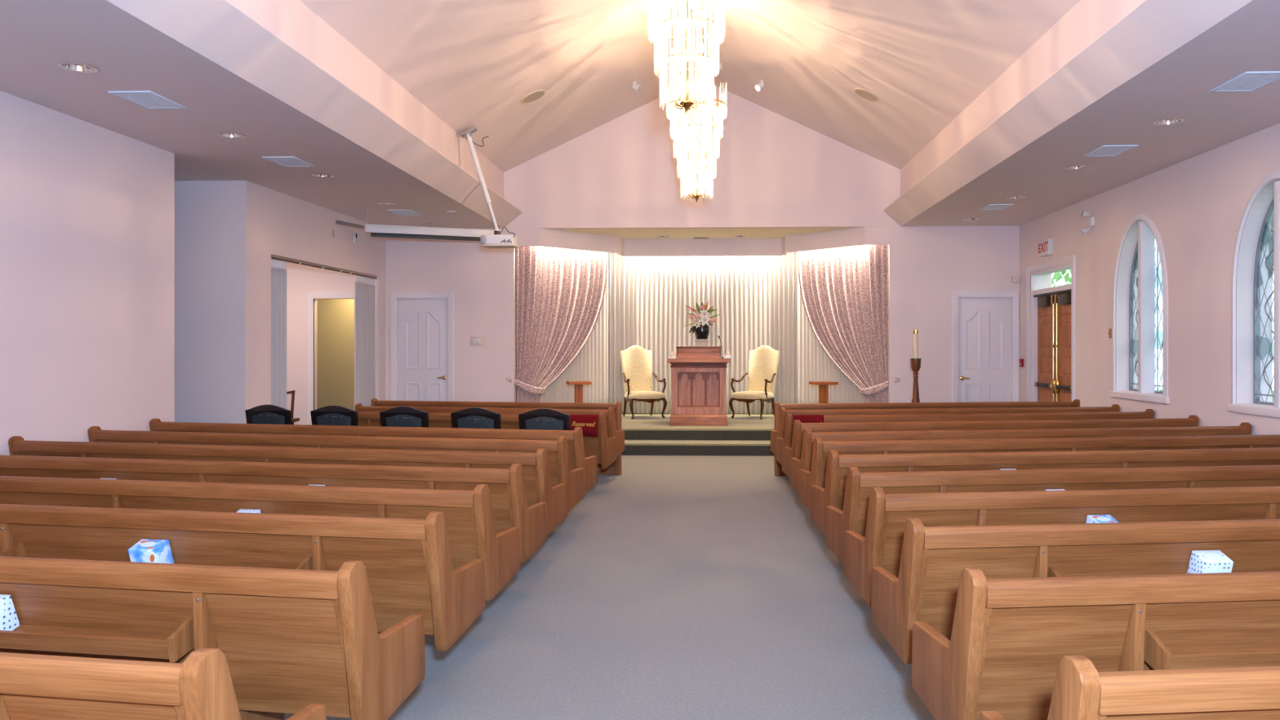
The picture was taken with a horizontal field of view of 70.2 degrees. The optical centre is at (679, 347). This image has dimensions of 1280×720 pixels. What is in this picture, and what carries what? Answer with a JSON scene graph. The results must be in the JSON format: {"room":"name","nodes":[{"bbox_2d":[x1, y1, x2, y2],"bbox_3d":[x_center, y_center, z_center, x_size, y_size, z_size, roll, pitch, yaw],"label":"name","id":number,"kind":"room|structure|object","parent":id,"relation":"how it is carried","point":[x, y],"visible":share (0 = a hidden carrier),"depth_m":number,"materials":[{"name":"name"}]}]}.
{"room":"house of worship","nodes":[
{"label":"house of worship","id":0,"kind":"room"},
{"bbox_2d":[0,90,174,455],"bbox_3d":[-5.565,-0.205,3.059,0.220,3.610,12.720,0,0,2],"label":"wall","id":1,"kind":"structure","parent":0,"point":[87,209],"depth_m":7.98,"materials":[{"name":"paint"}]},
{"bbox_2d":[174,180,245,423],"bbox_3d":[-7.001,-0.205,11.080,3.560,3.610,0.150,0,0,2],"label":"wall","id":2,"kind":"structure","parent":0,"point":[210,216],"depth_m":10.96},
{"bbox_2d":[0,0,502,228],"bbox_3d":[-6.123,-2.060,6.071,5.670,0.100,18.700,0,0,2],"label":"ceiling","id":3,"kind":"structure","parent":0,"point":[128,53],"depth_m":7.74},
{"bbox_2d":[57,62,98,72],"bbox_3d":[-4.311,-2.071,6.517,0.244,0.138,0.244,0,0,2],"label":"recessed light","id":4,"kind":"object","parent":3,"relation":"in","point":[71,66],"visible":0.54,"depth_m":6.58,"materials":[{"name":"silver metal"}]},
{"bbox_2d":[107,90,186,109],"bbox_3d":[-4.301,-2.004,7.367,0.340,0.012,0.500,0,0,2],"label":"ceiling vent","id":5,"kind":"object","parent":3,"relation":"in","point":[148,100],"visible":1,"depth_m":7.35,"materials":[{"name":"plastic"}]},
{"bbox_2d":[217,132,245,138],"bbox_3d":[-4.238,-2.071,8.596,0.244,0.138,0.244,0,0,2],"label":"recessed light","id":6,"kind":"object","parent":3,"relation":"in","point":[228,135],"visible":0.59,"depth_m":8.66,"materials":[{"name":"silver metal"}]},
{"bbox_2d":[262,155,314,167],"bbox_3d":[-4.215,-2.004,9.806,0.340,0.012,0.500,0,0,2],"label":"ceiling vent","id":7,"kind":"object","parent":3,"relation":"in","point":[286,162],"visible":1,"depth_m":9.79,"materials":[{"name":"grey plastic"}]},
{"bbox_2d":[311,173,333,177],"bbox_3d":[-4.166,-2.071,10.614,0.244,0.138,0.244,0,0,2],"label":"recessed light","id":8,"kind":"object","parent":3,"relation":"in","point":[317,175],"visible":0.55,"depth_m":10.68,"materials":[{"name":"silver metal"}]},
{"bbox_2d":[387,209,421,215],"bbox_3d":[-4.083,-2.004,13.503,0.340,0.012,0.500,0,0,2],"label":"ceiling vent","id":9,"kind":"object","parent":3,"relation":"in","point":[400,212],"visible":1,"depth_m":13.49,"materials":[{"name":"grey plastic"}]},
{"bbox_2d":[335,211,502,240],"bbox_3d":[-3.889,-1.825,13.684,2.408,0.369,0.136,0,0,-22],"label":"projection screen","id":10,"kind":"object","parent":3,"relation":"hanging from","point":[375,230],"visible":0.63,"depth_m":13.65,"materials":[{"name":"white plastic"}]},
{"bbox_2d":[245,180,386,423],"bbox_3d":[-5.176,-0.205,13.169,0.160,3.610,4.449,0,0,3],"label":"wall","id":11,"kind":"structure","parent":0,"point":[278,224],"depth_m":11.91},
{"bbox_2d":[271,257,377,279],"bbox_3d":[-5.126,-1.150,13.338,0.046,0.028,3.550,0,0,3],"label":"track","id":12,"kind":"object","parent":11,"relation":"attached to","point":[273,258],"visible":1,"depth_m":13.04,"materials":[{"name":"brown metal"}]},
{"bbox_2d":[271,259,286,408],"bbox_3d":[-5.242,0.212,11.791,0.081,2.695,0.458,0,0,9],"label":"sheer curtain","id":13,"kind":"object","parent":12,"relation":"hanging from","point":[278,268],"visible":0.53,"depth_m":11.88,"materials":[{"name":"grey fabric"}]},
{"bbox_2d":[354,275,375,410],"bbox_3d":[-5.079,0.212,14.697,0.087,2.695,0.817,0,0,1],"label":"partition","id":14,"kind":"object","parent":12,"relation":"hanging from","point":[364,287],"visible":0.7,"depth_m":14.56,"materials":[{"name":"grey fabric"}]},
{"bbox_2d":[317,298,354,410],"bbox_3d":[-6.598,0.100,16.239,4.000,3.000,1.310,0,0,2],"label":"wall","id":15,"kind":"structure","parent":0,"point":[335,317],"depth_m":16.74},
{"bbox_2d":[227,0,503,198],"bbox_3d":[-3.340,-2.591,5.972,0.100,0.959,18.700,0,0,2],"label":"wall","id":16,"kind":"structure","parent":0,"point":[291,21],"depth_m":9.06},
{"bbox_2d":[106,0,522,227],"bbox_3d":[-3.131,-2.152,5.964,0.318,0.286,18.698,0,0,2],"label":"ceiling beam","id":17,"kind":"structure","parent":16,"relation":"attached to","point":[218,30],"depth_m":7.39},
{"bbox_2d":[459,127,519,248],"bbox_3d":[-2.610,-2.195,12.495,0.778,1.625,0.330,0,0,2],"label":"projector","id":18,"kind":"object","parent":16,"relation":"hanging from","point":[498,240],"visible":1,"depth_m":12.46,"materials":[{"name":"white plastic"}]},
{"bbox_2d":[481,244,519,248],"bbox_3d":[-2.456,-1.391,12.495,0.445,0.018,0.320,0,0,2],"label":"projector","id":19,"kind":"object","parent":18,"relation":"on","point":[488,246],"depth_m":12.39,"materials":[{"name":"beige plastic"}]},
{"bbox_2d":[284,455,934,719],"bbox_3d":[-1.622,1.700,7.012,14.600,0.200,21.300,0,0,2],"label":"floor","id":20,"kind":"structure","parent":0,"point":[677,587],"depth_m":5.29,"materials":[{"name":"grey carpet"}]},
{"bbox_2d":[0,647,326,719],"bbox_3d":[-3.254,1.153,2.672,4.460,0.895,0.617,0,0,9],"label":"pew","id":21,"kind":"object","parent":20,"relation":"on","point":[33,686],"visible":1,"depth_m":2.12,"materials":[{"name":"brown wood"}]},
{"bbox_2d":[0,555,425,719],"bbox_3d":[-3.218,1.153,3.565,4.460,0.895,0.617,0,0,10],"label":"pew","id":22,"kind":"object","parent":20,"relation":"on","point":[291,640],"visible":0.88,"depth_m":3.09,"materials":[{"name":"brown wood"}]},
{"bbox_2d":[0,594,19,631],"bbox_3d":[-2.417,0.942,3.175,0.135,0.147,0.127,0,0,10],"label":"tissue box","id":23,"kind":"object","parent":22,"relation":"in","point":[9,621],"visible":0.93,"depth_m":3.18,"materials":[{"name":"cardboard"}]},
{"bbox_2d":[0,503,485,650],"bbox_3d":[-3.181,1.153,4.491,4.460,0.895,0.617,0,0,10],"label":"pew","id":24,"kind":"object","parent":20,"relation":"on","point":[407,562],"visible":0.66,"depth_m":4.03,"materials":[{"name":"brown wood"}]},
{"bbox_2d":[128,538,173,564],"bbox_3d":[-2.378,0.942,4.092,0.132,0.146,0.127,0,0,7],"label":"tissue box","id":25,"kind":"object","parent":24,"relation":"in","point":[146,550],"visible":0.7,"depth_m":4.05,"materials":[{"name":"blue cardboard"}]},
{"bbox_2d":[0,475,519,600],"bbox_3d":[-3.148,1.153,5.289,4.460,0.895,0.617,0,0,11],"label":"pew","id":26,"kind":"object","parent":20,"relation":"on","point":[468,515],"visible":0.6,"depth_m":4.86,"materials":[{"name":"brown wood"}]},
{"bbox_2d":[235,508,261,513],"bbox_3d":[-2.320,0.944,4.878,0.118,0.143,0.126,0,0,8],"label":"tissue box","id":27,"kind":"object","parent":26,"relation":"in","point":[241,510],"visible":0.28,"depth_m":4.88,"materials":[{"name":"cardboard"}]},
{"bbox_2d":[244,404,292,424],"bbox_3d":[-4.389,1.110,10.043,0.558,0.989,0.613,0,0,11],"label":"banquet chair","id":28,"kind":"object","parent":20,"relation":"on","point":[263,414],"visible":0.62,"depth_m":9.77,"materials":[{"name":"black paint"}]},
{"bbox_2d":[0,454,547,563],"bbox_3d":[-3.113,1.153,6.138,4.460,0.895,0.617,0,0,11],"label":"pew","id":29,"kind":"object","parent":20,"relation":"on","point":[506,486],"visible":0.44,"depth_m":5.75,"materials":[{"name":"brown wood"}]},
{"bbox_2d":[8,435,568,534],"bbox_3d":[-3.078,1.153,6.987,4.460,0.895,0.617,0,0,12],"label":"pew","id":30,"kind":"object","parent":20,"relation":"on","point":[535,468],"visible":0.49,"depth_m":6.65,"materials":[{"name":"brown wood"}]},
{"bbox_2d":[286,390,299,424],"bbox_3d":[-6.295,1.142,14.374,0.420,0.921,0.500,0,0,-6],"label":"wooden chair","id":31,"kind":"object","parent":20,"relation":"on","point":[293,420],"visible":0.31,"depth_m":14.56,"materials":[{"name":"brown wood"}]},
{"bbox_2d":[310,405,358,426],"bbox_3d":[-3.624,1.110,9.896,0.558,0.989,0.613,0,0,11],"label":"banquet chair","id":32,"kind":"object","parent":20,"relation":"on","point":[328,415],"visible":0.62,"depth_m":9.63,"materials":[{"name":"black paint"}]},
{"bbox_2d":[87,426,584,511],"bbox_3d":[-3.042,1.153,7.877,4.460,0.895,0.617,0,0,12],"label":"pew","id":33,"kind":"object","parent":20,"relation":"on","point":[560,472],"visible":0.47,"depth_m":7.53,"materials":[{"name":"brown wood"}]},
{"bbox_2d":[149,418,597,493],"bbox_3d":[-3.007,1.153,8.748,4.460,0.895,0.617,0,0,13],"label":"pew","id":34,"kind":"object","parent":20,"relation":"on","point":[577,459],"visible":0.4,"depth_m":8.39,"materials":[{"name":"brown wood"}]},
{"bbox_2d":[379,406,428,427],"bbox_3d":[-2.829,1.110,9.728,0.558,0.989,0.613,0,0,11],"label":"banquet chair","id":35,"kind":"object","parent":20,"relation":"on","point":[400,416],"visible":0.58,"depth_m":9.46,"materials":[{"name":"black paint"}]},
{"bbox_2d":[450,407,501,428],"bbox_3d":[-2.044,1.110,9.570,0.558,0.989,0.613,0,0,11],"label":"banquet chair","id":36,"kind":"object","parent":20,"relation":"on","point":[473,417],"visible":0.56,"depth_m":9.30,"materials":[{"name":"black paint"}]},
{"bbox_2d":[357,411,617,468],"bbox_3d":[-2.408,1.153,10.397,3.360,0.895,0.617,0,0,13],"label":"pew","id":37,"kind":"object","parent":20,"relation":"on","point":[605,448],"visible":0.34,"depth_m":10.04,"materials":[{"name":"brown wood"}]},
{"bbox_2d":[568,413,599,436],"bbox_3d":[-1.054,0.844,9.853,0.385,0.233,0.103,0,0,13],"label":"cloth","id":38,"kind":"object","parent":37,"relation":"hanging from","point":[588,424],"visible":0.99,"depth_m":9.80,"materials":[{"name":"red fabric"}]},
{"bbox_2d":[355,403,624,456],"bbox_3d":[-2.377,1.153,11.286,3.360,0.895,0.617,0,0,13],"label":"pew","id":39,"kind":"object","parent":20,"relation":"on","point":[610,413],"visible":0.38,"depth_m":10.96,"materials":[{"name":"brown wood"}]},
{"bbox_2d":[371,398,622,475],"bbox_3d":[-2.409,1.138,11.751,3.420,0.924,0.100,0,0,12],"label":"pew","id":40,"kind":"object","parent":20,"relation":"on","point":[615,468],"visible":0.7,"depth_m":11.61,"materials":[{"name":"brown wood"}]},
{"bbox_2d":[518,408,570,430],"bbox_3d":[-1.329,1.110,9.415,0.558,0.989,0.613,0,0,8],"label":"banquet chair","id":41,"kind":"object","parent":20,"relation":"on","point":[543,419],"visible":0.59,"depth_m":9.15,"materials":[{"name":"black paint"}]},
{"bbox_2d":[622,440,774,455],"bbox_3d":[0.316,1.511,13.699,6.000,0.178,0.495,0,0,2],"label":"step","id":42,"kind":"structure","parent":20,"relation":"on","point":[632,447],"depth_m":13.46,"materials":[{"name":"carpet"}]},
{"bbox_2d":[622,413,774,440],"bbox_3d":[0.361,1.423,15.539,6.240,0.355,3.196,0,0,2],"label":"platform","id":43,"kind":"object","parent":20,"relation":"on","point":[743,427],"visible":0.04,"depth_m":13.98,"materials":[{"name":"carpet"}]},
{"bbox_2d":[565,381,591,403],"bbox_3d":[-1.600,0.891,14.416,0.350,0.708,0.350,0,0,-16],"label":"plant stand","id":44,"kind":"object","parent":43,"relation":"on","point":[578,384],"visible":0.47,"depth_m":14.36,"materials":[{"name":"brown wood"}]},
{"bbox_2d":[620,345,666,418],"bbox_3d":[-0.672,0.606,16.228,0.730,1.292,0.760,0,0,-22],"label":"armchair","id":45,"kind":"object","parent":43,"relation":"on","point":[636,361],"visible":1,"depth_m":16.36,"materials":[{"name":"fabric"}]},
{"bbox_2d":[666,346,730,426],"bbox_3d":[0.315,0.614,14.713,1.010,1.262,0.690,0,0,2],"label":"lectern","id":46,"kind":"object","parent":43,"relation":"on","point":[698,373],"visible":0.99,"depth_m":14.45,"materials":[{"name":"brown wood"}]},
{"bbox_2d":[694,338,709,346],"bbox_3d":[0.402,0.549,16.116,0.260,1.392,0.260,0,0,2],"label":"pedestal","id":47,"kind":"object","parent":43,"relation":"on","point":[700,342],"visible":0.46,"depth_m":16.01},
{"bbox_2d":[694,324,709,338],"bbox_3d":[0.402,-0.271,16.116,0.264,0.245,0.264,0,0,2],"label":"vase","id":48,"kind":"object","parent":47,"relation":"on","point":[702,332],"visible":0.91,"depth_m":16.01,"materials":[{"name":"black ceramic"}]},
{"bbox_2d":[697,314,711,325],"bbox_3d":[0.417,-0.391,15.958,0.230,0.388,0.175,0,0,41],"label":"lily","id":49,"kind":"object","parent":48,"relation":"in","point":[704,320],"visible":1,"depth_m":15.94,"materials":[{"name":"white plant"}]},
{"bbox_2d":[728,345,779,419],"bbox_3d":[1.363,0.606,16.166,0.730,1.292,0.760,0,0,34],"label":"armchair","id":50,"kind":"object","parent":43,"relation":"on","point":[764,360],"visible":0.98,"depth_m":16.24,"materials":[{"name":"fabric"}]},
{"bbox_2d":[808,381,838,403],"bbox_3d":[2.263,0.891,14.279,0.350,0.708,0.350,0,0,-15],"label":"plant stand","id":51,"kind":"object","parent":43,"relation":"on","point":[823,385],"visible":0.45,"depth_m":14.23,"materials":[{"name":"brown wood"}]},
{"bbox_2d":[910,358,920,402],"bbox_3d":[3.662,0.885,14.079,0.320,1.430,0.320,0,0,2],"label":"candle stand","id":52,"kind":"object","parent":20,"relation":"on","point":[915,362],"visible":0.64,"depth_m":14.04,"materials":[{"name":"brown wood"}]},
{"bbox_2d":[913,329,918,358],"bbox_3d":[3.662,-0.054,14.079,0.074,0.447,0.074,0,0,2],"label":"candle","id":53,"kind":"object","parent":52,"relation":"on","point":[915,331],"visible":1,"depth_m":14.05,"materials":[{"name":"wax"}]},
{"bbox_2d":[774,399,1079,476],"bbox_3d":[3.205,1.138,11.607,4.060,0.924,0.100,0,0,-8],"label":"pew","id":54,"kind":"object","parent":20,"relation":"on","point":[1075,403],"visible":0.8,"depth_m":11.54,"materials":[{"name":"brown wood"}]},
{"bbox_2d":[770,404,1119,454],"bbox_3d":[3.292,1.153,11.202,4.310,0.895,0.617,0,0,-9],"label":"pew","id":55,"kind":"object","parent":20,"relation":"on","point":[1115,407],"visible":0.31,"depth_m":10.94,"materials":[{"name":"brown wood"}]},
{"bbox_2d":[775,408,1154,465],"bbox_3d":[3.260,1.153,10.323,4.310,0.895,0.617,0,0,-9],"label":"pew","id":56,"kind":"object","parent":20,"relation":"on","point":[786,441],"visible":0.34,"depth_m":10.06,"materials":[{"name":"brown wood"}]},
{"bbox_2d":[791,414,823,422],"bbox_3d":[1.382,0.874,9.803,0.340,0.292,0.103,0,0,-9],"label":"cloth","id":57,"kind":"object","parent":56,"relation":"hanging from","point":[802,418],"visible":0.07,"depth_m":9.78,"materials":[{"name":"red fabric"}]},
{"bbox_2d":[782,414,1199,477],"bbox_3d":[3.227,1.153,9.373,4.310,0.895,0.617,0,0,-9],"label":"pew","id":58,"kind":"object","parent":20,"relation":"on","point":[795,451],"visible":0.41,"depth_m":9.09,"materials":[{"name":"brown wood"}]},
{"bbox_2d":[789,422,1252,492],"bbox_3d":[3.194,1.153,8.444,4.310,0.895,0.617,0,0,-9],"label":"pew","id":59,"kind":"object","parent":20,"relation":"on","point":[1245,428],"visible":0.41,"depth_m":8.16,"materials":[{"name":"brown wood"}]},
{"bbox_2d":[798,434,1279,511],"bbox_3d":[3.168,1.153,7.633,4.310,0.895,0.617,0,0,-8],"label":"pew","id":60,"kind":"object","parent":20,"relation":"on","point":[817,475],"visible":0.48,"depth_m":7.34,"materials":[{"name":"brown wood"}]},
{"bbox_2d":[809,447,1279,536],"bbox_3d":[3.141,1.153,6.723,4.310,0.895,0.617,0,0,-8],"label":"pew","id":61,"kind":"object","parent":20,"relation":"on","point":[833,494],"visible":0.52,"depth_m":6.40,"materials":[{"name":"brown wood"}]},
{"bbox_2d":[825,465,1279,565],"bbox_3d":[3.114,1.153,5.823,4.310,0.895,0.617,0,0,-7],"label":"pew","id":62,"kind":"object","parent":20,"relation":"on","point":[853,517],"visible":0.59,"depth_m":5.47,"materials":[{"name":"brown wood"}]},
{"bbox_2d":[844,486,1279,606],"bbox_3d":[3.090,1.153,5.026,4.310,0.895,0.617,0,0,-7],"label":"pew","id":63,"kind":"object","parent":20,"relation":"on","point":[882,544],"visible":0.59,"depth_m":4.66,"materials":[{"name":"brown wood"}]},
{"bbox_2d":[1085,514,1118,523],"bbox_3d":[2.166,0.939,4.665,0.125,0.152,0.129,0,0,-7],"label":"tissue box","id":64,"kind":"object","parent":63,"relation":"in","point":[1108,517],"visible":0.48,"depth_m":4.65,"materials":[{"name":"blue cardboard"}]},
{"bbox_2d":[871,518,1279,663],"bbox_3d":[3.064,1.153,4.167,4.310,0.895,0.617,0,0,-6],"label":"pew","id":65,"kind":"object","parent":20,"relation":"on","point":[933,560],"visible":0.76,"depth_m":3.80,"materials":[{"name":"brown wood"}]},
{"bbox_2d":[1186,550,1233,573],"bbox_3d":[2.230,0.937,3.824,0.122,0.156,0.130,0,0,-4],"label":"tissue box","id":66,"kind":"object","parent":65,"relation":"in","point":[1201,561],"visible":0.62,"depth_m":3.79,"materials":[{"name":"cardboard"}]},
{"bbox_2d":[911,568,1279,719],"bbox_3d":[3.038,1.153,3.308,4.310,0.895,0.617,0,0,-6],"label":"pew","id":67,"kind":"object","parent":20,"relation":"on","point":[1010,637],"visible":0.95,"depth_m":2.94,"materials":[{"name":"brown wood"}]},
{"bbox_2d":[979,655,1279,719],"bbox_3d":[3.011,1.153,2.461,4.310,0.895,0.617,0,0,-5],"label":"pew","id":68,"kind":"object","parent":20,"relation":"on","point":[1080,691],"visible":1,"depth_m":2.04,"materials":[{"name":"brown wood"}]},
{"bbox_2d":[271,78,1019,424],"bbox_3d":[-1.327,-1.480,15.327,14.600,6.160,0.140,0,0,2],"label":"wall","id":69,"kind":"structure","parent":0,"point":[771,170],"depth_m":15.20,"materials":[{"name":"paint"}]},
{"bbox_2d":[306,292,354,425],"bbox_3d":[-5.769,0.330,15.414,1.105,2.540,0.060,0,0,2],"label":"trim","id":70,"kind":"structure","parent":69,"relation":"attached to","point":[310,295],"depth_m":15.41,"materials":[{"name":"white paint"}]},
{"bbox_2d":[390,292,453,401],"bbox_3d":[-4.344,0.333,15.399,1.085,2.535,0.130,0,0,2],"label":"door","id":71,"kind":"structure","parent":69,"relation":"in","point":[422,323],"depth_m":15.42,"materials":[{"name":"white paint"}]},
{"bbox_2d":[470,336,485,346],"bbox_3d":[-3.394,-0.105,15.308,0.260,0.160,0.042,0,0,2],"label":"thermostat","id":72,"kind":"object","parent":69,"relation":"attached to","point":[474,340],"visible":1,"depth_m":15.31,"materials":[{"name":"beige plastic"}]},
{"bbox_2d":[506,246,608,402],"bbox_3d":[-2.051,-0.362,15.889,2.092,3.176,0.282,0,0,-39],"label":"drape","id":73,"kind":"object","parent":69,"relation":"hanging from","point":[560,292],"visible":0.88,"depth_m":15.76,"materials":[{"name":"pink fabric"}]},
{"bbox_2d":[514,226,889,256],"bbox_3d":[0.379,-1.849,16.018,6.280,0.319,1.638,0,0,2],"label":"curtain valance","id":74,"kind":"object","parent":69,"relation":"attached to","point":[538,237],"depth_m":16.29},
{"bbox_2d":[797,244,899,403],"bbox_3d":[2.833,-0.362,15.716,2.092,3.176,0.282,0,0,43],"label":"drape","id":75,"kind":"object","parent":69,"relation":"hanging from","point":[844,291],"visible":0.88,"depth_m":15.60,"materials":[{"name":"pink fabric"}]},
{"bbox_2d":[951,290,1019,402],"bbox_3d":[5.059,0.333,15.065,1.099,2.535,0.130,0,0,2],"label":"door","id":76,"kind":"structure","parent":69,"relation":"in","point":[981,320],"depth_m":15.08,"materials":[{"name":"white paint"}]},
{"bbox_2d":[299,0,1079,172],"bbox_3d":[0.023,-3.795,5.853,6.630,1.690,18.700,0,0,2],"label":"ceiling","id":77,"kind":"structure","parent":0,"point":[472,64],"depth_m":11.27,"materials":[{"name":"paint"}]},
{"bbox_2d":[520,89,546,104],"bbox_3d":[-2.007,-3.440,12.479,0.346,0.169,0.379,0,0,7],"label":"ceiling speaker","id":78,"kind":"object","parent":77,"relation":"attached to","point":[537,95],"visible":1,"depth_m":12.46,"materials":[{"name":"beige plastic"}]},
{"bbox_2d":[522,91,544,102],"bbox_3d":[-2.005,-3.435,12.479,0.328,0.005,0.328,-25,-1,2],"label":"grille","id":79,"kind":"object","parent":78,"relation":"attached to","point":[529,98],"depth_m":12.46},
{"bbox_2d":[631,81,641,92],"bbox_3d":[-0.652,-3.974,13.859,0.142,0.165,0.110,0,0,30],"label":"spotlight","id":80,"kind":"object","parent":77,"relation":"attached to","point":[636,87],"visible":1,"depth_m":13.83,"materials":[{"name":"white plastic"}]},
{"bbox_2d":[649,0,723,115],"bbox_3d":[0.052,-3.095,6.602,0.738,2.810,0.738,0,0,34],"label":"chandelier","id":81,"kind":"object","parent":77,"relation":"hanging from","point":[686,104],"visible":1,"depth_m":6.59,"materials":[{"name":"gold glass"}]},
{"bbox_2d":[666,0,727,202],"bbox_3d":[0.208,-3.160,10.999,0.738,2.810,0.738,0,0,-29],"label":"chandelier","id":82,"kind":"object","parent":77,"relation":"hanging from","point":[696,196],"visible":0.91,"depth_m":10.99,"materials":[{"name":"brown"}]},
{"bbox_2d":[712,62,722,73],"bbox_3d":[0.586,-4.276,13.908,0.143,0.166,0.110,0,0,-32],"label":"spotlight","id":83,"kind":"object","parent":77,"relation":"attached to","point":[718,68],"visible":1,"depth_m":13.87,"materials":[{"name":"white plastic"}]},
{"bbox_2d":[755,80,764,91],"bbox_3d":[1.223,-3.979,13.815,0.143,0.166,0.110,0,0,-32],"label":"spotlight","id":84,"kind":"object","parent":77,"relation":"attached to","point":[760,86],"visible":1,"depth_m":13.78,"materials":[{"name":"white plastic"}]},
{"bbox_2d":[853,88,879,102],"bbox_3d":[2.538,-3.425,12.338,0.347,0.167,0.379,0,0,7],"label":"ceiling speaker","id":85,"kind":"object","parent":77,"relation":"attached to","point":[864,94],"visible":1,"depth_m":12.32,"materials":[{"name":"beige plastic"}]},
{"bbox_2d":[855,89,877,101],"bbox_3d":[2.535,-3.420,12.338,0.328,0.005,0.328,25,1,2],"label":"grille","id":86,"kind":"object","parent":85,"relation":"attached to","point":[865,95],"depth_m":12.32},
{"bbox_2d":[555,227,852,239],"bbox_3d":[0.409,-2.060,16.316,6.700,0.100,1.960,0,0,2],"label":"ceiling","id":87,"kind":"structure","parent":0,"point":[757,233],"depth_m":15.85,"materials":[{"name":"paint"}]},
{"bbox_2d":[540,254,608,403],"bbox_3d":[-2.024,-0.372,16.262,0.051,3.215,1.970,0,0,45],"label":"curtain","id":88,"kind":"object","parent":87,"relation":"hanging from","point":[591,364],"visible":0.23,"depth_m":16.67,"materials":[{"name":"beige fabric"}]},
{"bbox_2d":[608,252,797,413],"bbox_3d":[0.432,-0.372,16.975,3.603,3.215,0.057,0,0,2],"label":"curtain","id":89,"kind":"object","parent":87,"relation":"hanging from","point":[755,298],"visible":0.7,"depth_m":16.96,"materials":[{"name":"beige fabric"}]},
{"bbox_2d":[797,265,864,403],"bbox_3d":[2.822,-0.372,16.090,0.051,3.215,1.957,0,0,-40],"label":"curtain","id":90,"kind":"object","parent":87,"relation":"hanging from","point":[814,364],"visible":0.27,"depth_m":16.49,"materials":[{"name":"beige fabric"}]},
{"bbox_2d":[900,0,1144,195],"bbox_3d":[3.385,-2.591,5.734,0.100,0.959,18.700,0,0,2],"label":"wall","id":91,"kind":"structure","parent":0,"point":[1088,20],"depth_m":9.09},
{"bbox_2d":[883,0,1253,226],"bbox_3d":[3.192,-2.152,5.739,0.288,0.286,18.698,0,0,2],"label":"ceiling beam","id":92,"kind":"structure","parent":91,"relation":"attached to","point":[1153,29],"depth_m":7.41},
{"bbox_2d":[901,0,1279,226],"bbox_3d":[4.485,-2.060,5.694,2.300,0.100,18.700,0,0,2],"label":"ceiling","id":93,"kind":"structure","parent":0,"point":[1178,85],"depth_m":8.44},
{"bbox_2d":[978,204,1013,210],"bbox_3d":[4.523,-2.004,12.978,0.340,0.012,0.500,0,0,2],"label":"ceiling vent","id":94,"kind":"object","parent":93,"relation":"in","point":[990,206],"visible":1,"depth_m":12.94,"materials":[{"name":"grey plastic"}]},
{"bbox_2d":[1005,195,1025,199],"bbox_3d":[4.494,-2.071,12.148,0.244,0.138,0.244,0,0,2],"label":"recessed light","id":95,"kind":"object","parent":93,"relation":"in","point":[1010,197],"visible":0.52,"depth_m":12.21,"materials":[{"name":"silver metal"}]},
{"bbox_2d":[1064,164,1088,169],"bbox_3d":[4.422,-2.071,10.120,0.244,0.138,0.244,0,0,2],"label":"recessed light","id":96,"kind":"object","parent":93,"relation":"in","point":[1074,166],"visible":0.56,"depth_m":10.18,"materials":[{"name":"silver metal"}]},
{"bbox_2d":[1083,145,1137,156],"bbox_3d":[4.392,-2.004,9.270,0.340,0.012,0.500,0,0,2],"label":"ceiling vent","id":97,"kind":"object","parent":93,"relation":"in","point":[1104,150],"visible":1,"depth_m":9.24,"materials":[{"name":"grey plastic"}]},
{"bbox_2d":[1153,118,1184,125],"bbox_3d":[4.349,-2.071,8.081,0.244,0.138,0.244,0,0,2],"label":"recessed light","id":98,"kind":"object","parent":93,"relation":"in","point":[1167,121],"visible":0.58,"depth_m":8.14,"materials":[{"name":"silver metal"}]},
{"bbox_2d":[1208,71,1279,92],"bbox_3d":[4.306,-2.004,6.862,0.340,0.012,0.500,0,0,2],"label":"ceiling vent","id":99,"kind":"object","parent":93,"relation":"in","point":[1246,82],"visible":1,"depth_m":6.85,"materials":[{"name":"grey plastic"}]},
{"bbox_2d":[1019,123,1279,435],"bbox_3d":[5.455,-0.205,5.670,0.340,3.610,18.720,0,0,2],"label":"wall","id":100,"kind":"structure","parent":0,"point":[1196,205],"depth_m":9.71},
{"bbox_2d":[1038,238,1053,257],"bbox_3d":[5.525,-1.502,13.692,0.087,0.235,0.396,0,0,2],"label":"exit sign","id":101,"kind":"object","parent":100,"relation":"attached to","point":[1045,246],"visible":1,"depth_m":13.61,"materials":[{"name":"white plastic"}]},
{"bbox_2d":[1026,255,1075,401],"bbox_3d":[5.643,0.155,13.651,0.210,2.890,1.915,0,0,2],"label":"door","id":102,"kind":"structure","parent":100,"relation":"in","point":[1051,312],"depth_m":13.84,"materials":[{"name":"brown wood"}]},
{"bbox_2d":[1080,209,1094,235],"bbox_3d":[5.432,-1.663,12.113,0.160,0.332,0.124,0,0,2],"label":"emergency light","id":103,"kind":"object","parent":100,"relation":"attached to","point":[1091,220],"visible":1,"depth_m":12.07,"materials":[{"name":"white plastic"}]},
{"bbox_2d":[1110,213,1168,404],"bbox_3d":[5.549,-0.479,10.805,0.235,2.207,1.430,0,0,2],"label":"window","id":104,"kind":"structure","parent":100,"relation":"in","point":[1148,233],"depth_m":10.76,"materials":[{"name":"white paint"}]},
{"bbox_2d":[1226,171,1279,417],"bbox_3d":[5.456,-0.479,8.187,0.235,2.207,1.430,0,0,2],"label":"window","id":105,"kind":"structure","parent":100,"relation":"in","point":[1274,411],"depth_m":8.61,"materials":[{"name":"white paint"}]},
{"label":"outside","id":106,"kind":"structure","parent":0,"visible":0},
{"bbox_2d":[1155,390,1274,402],"bbox_3d":[18.272,1.925,16.362,24.300,0.150,46.000,0,0,2],"label":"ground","id":107,"kind":"structure","parent":106,"point":[1155,390],"depth_m":36.91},
{"bbox_2d":[1051,269,1071,287],"bbox_3d":[10.564,-0.790,24.833,4.162,5.290,4.936,0,0,2],"label":"tree","id":108,"kind":"object","parent":107,"relation":"on","point":[1057,276],"visible":0.02,"depth_m":26.37,"materials":[{"name":"green plant"}]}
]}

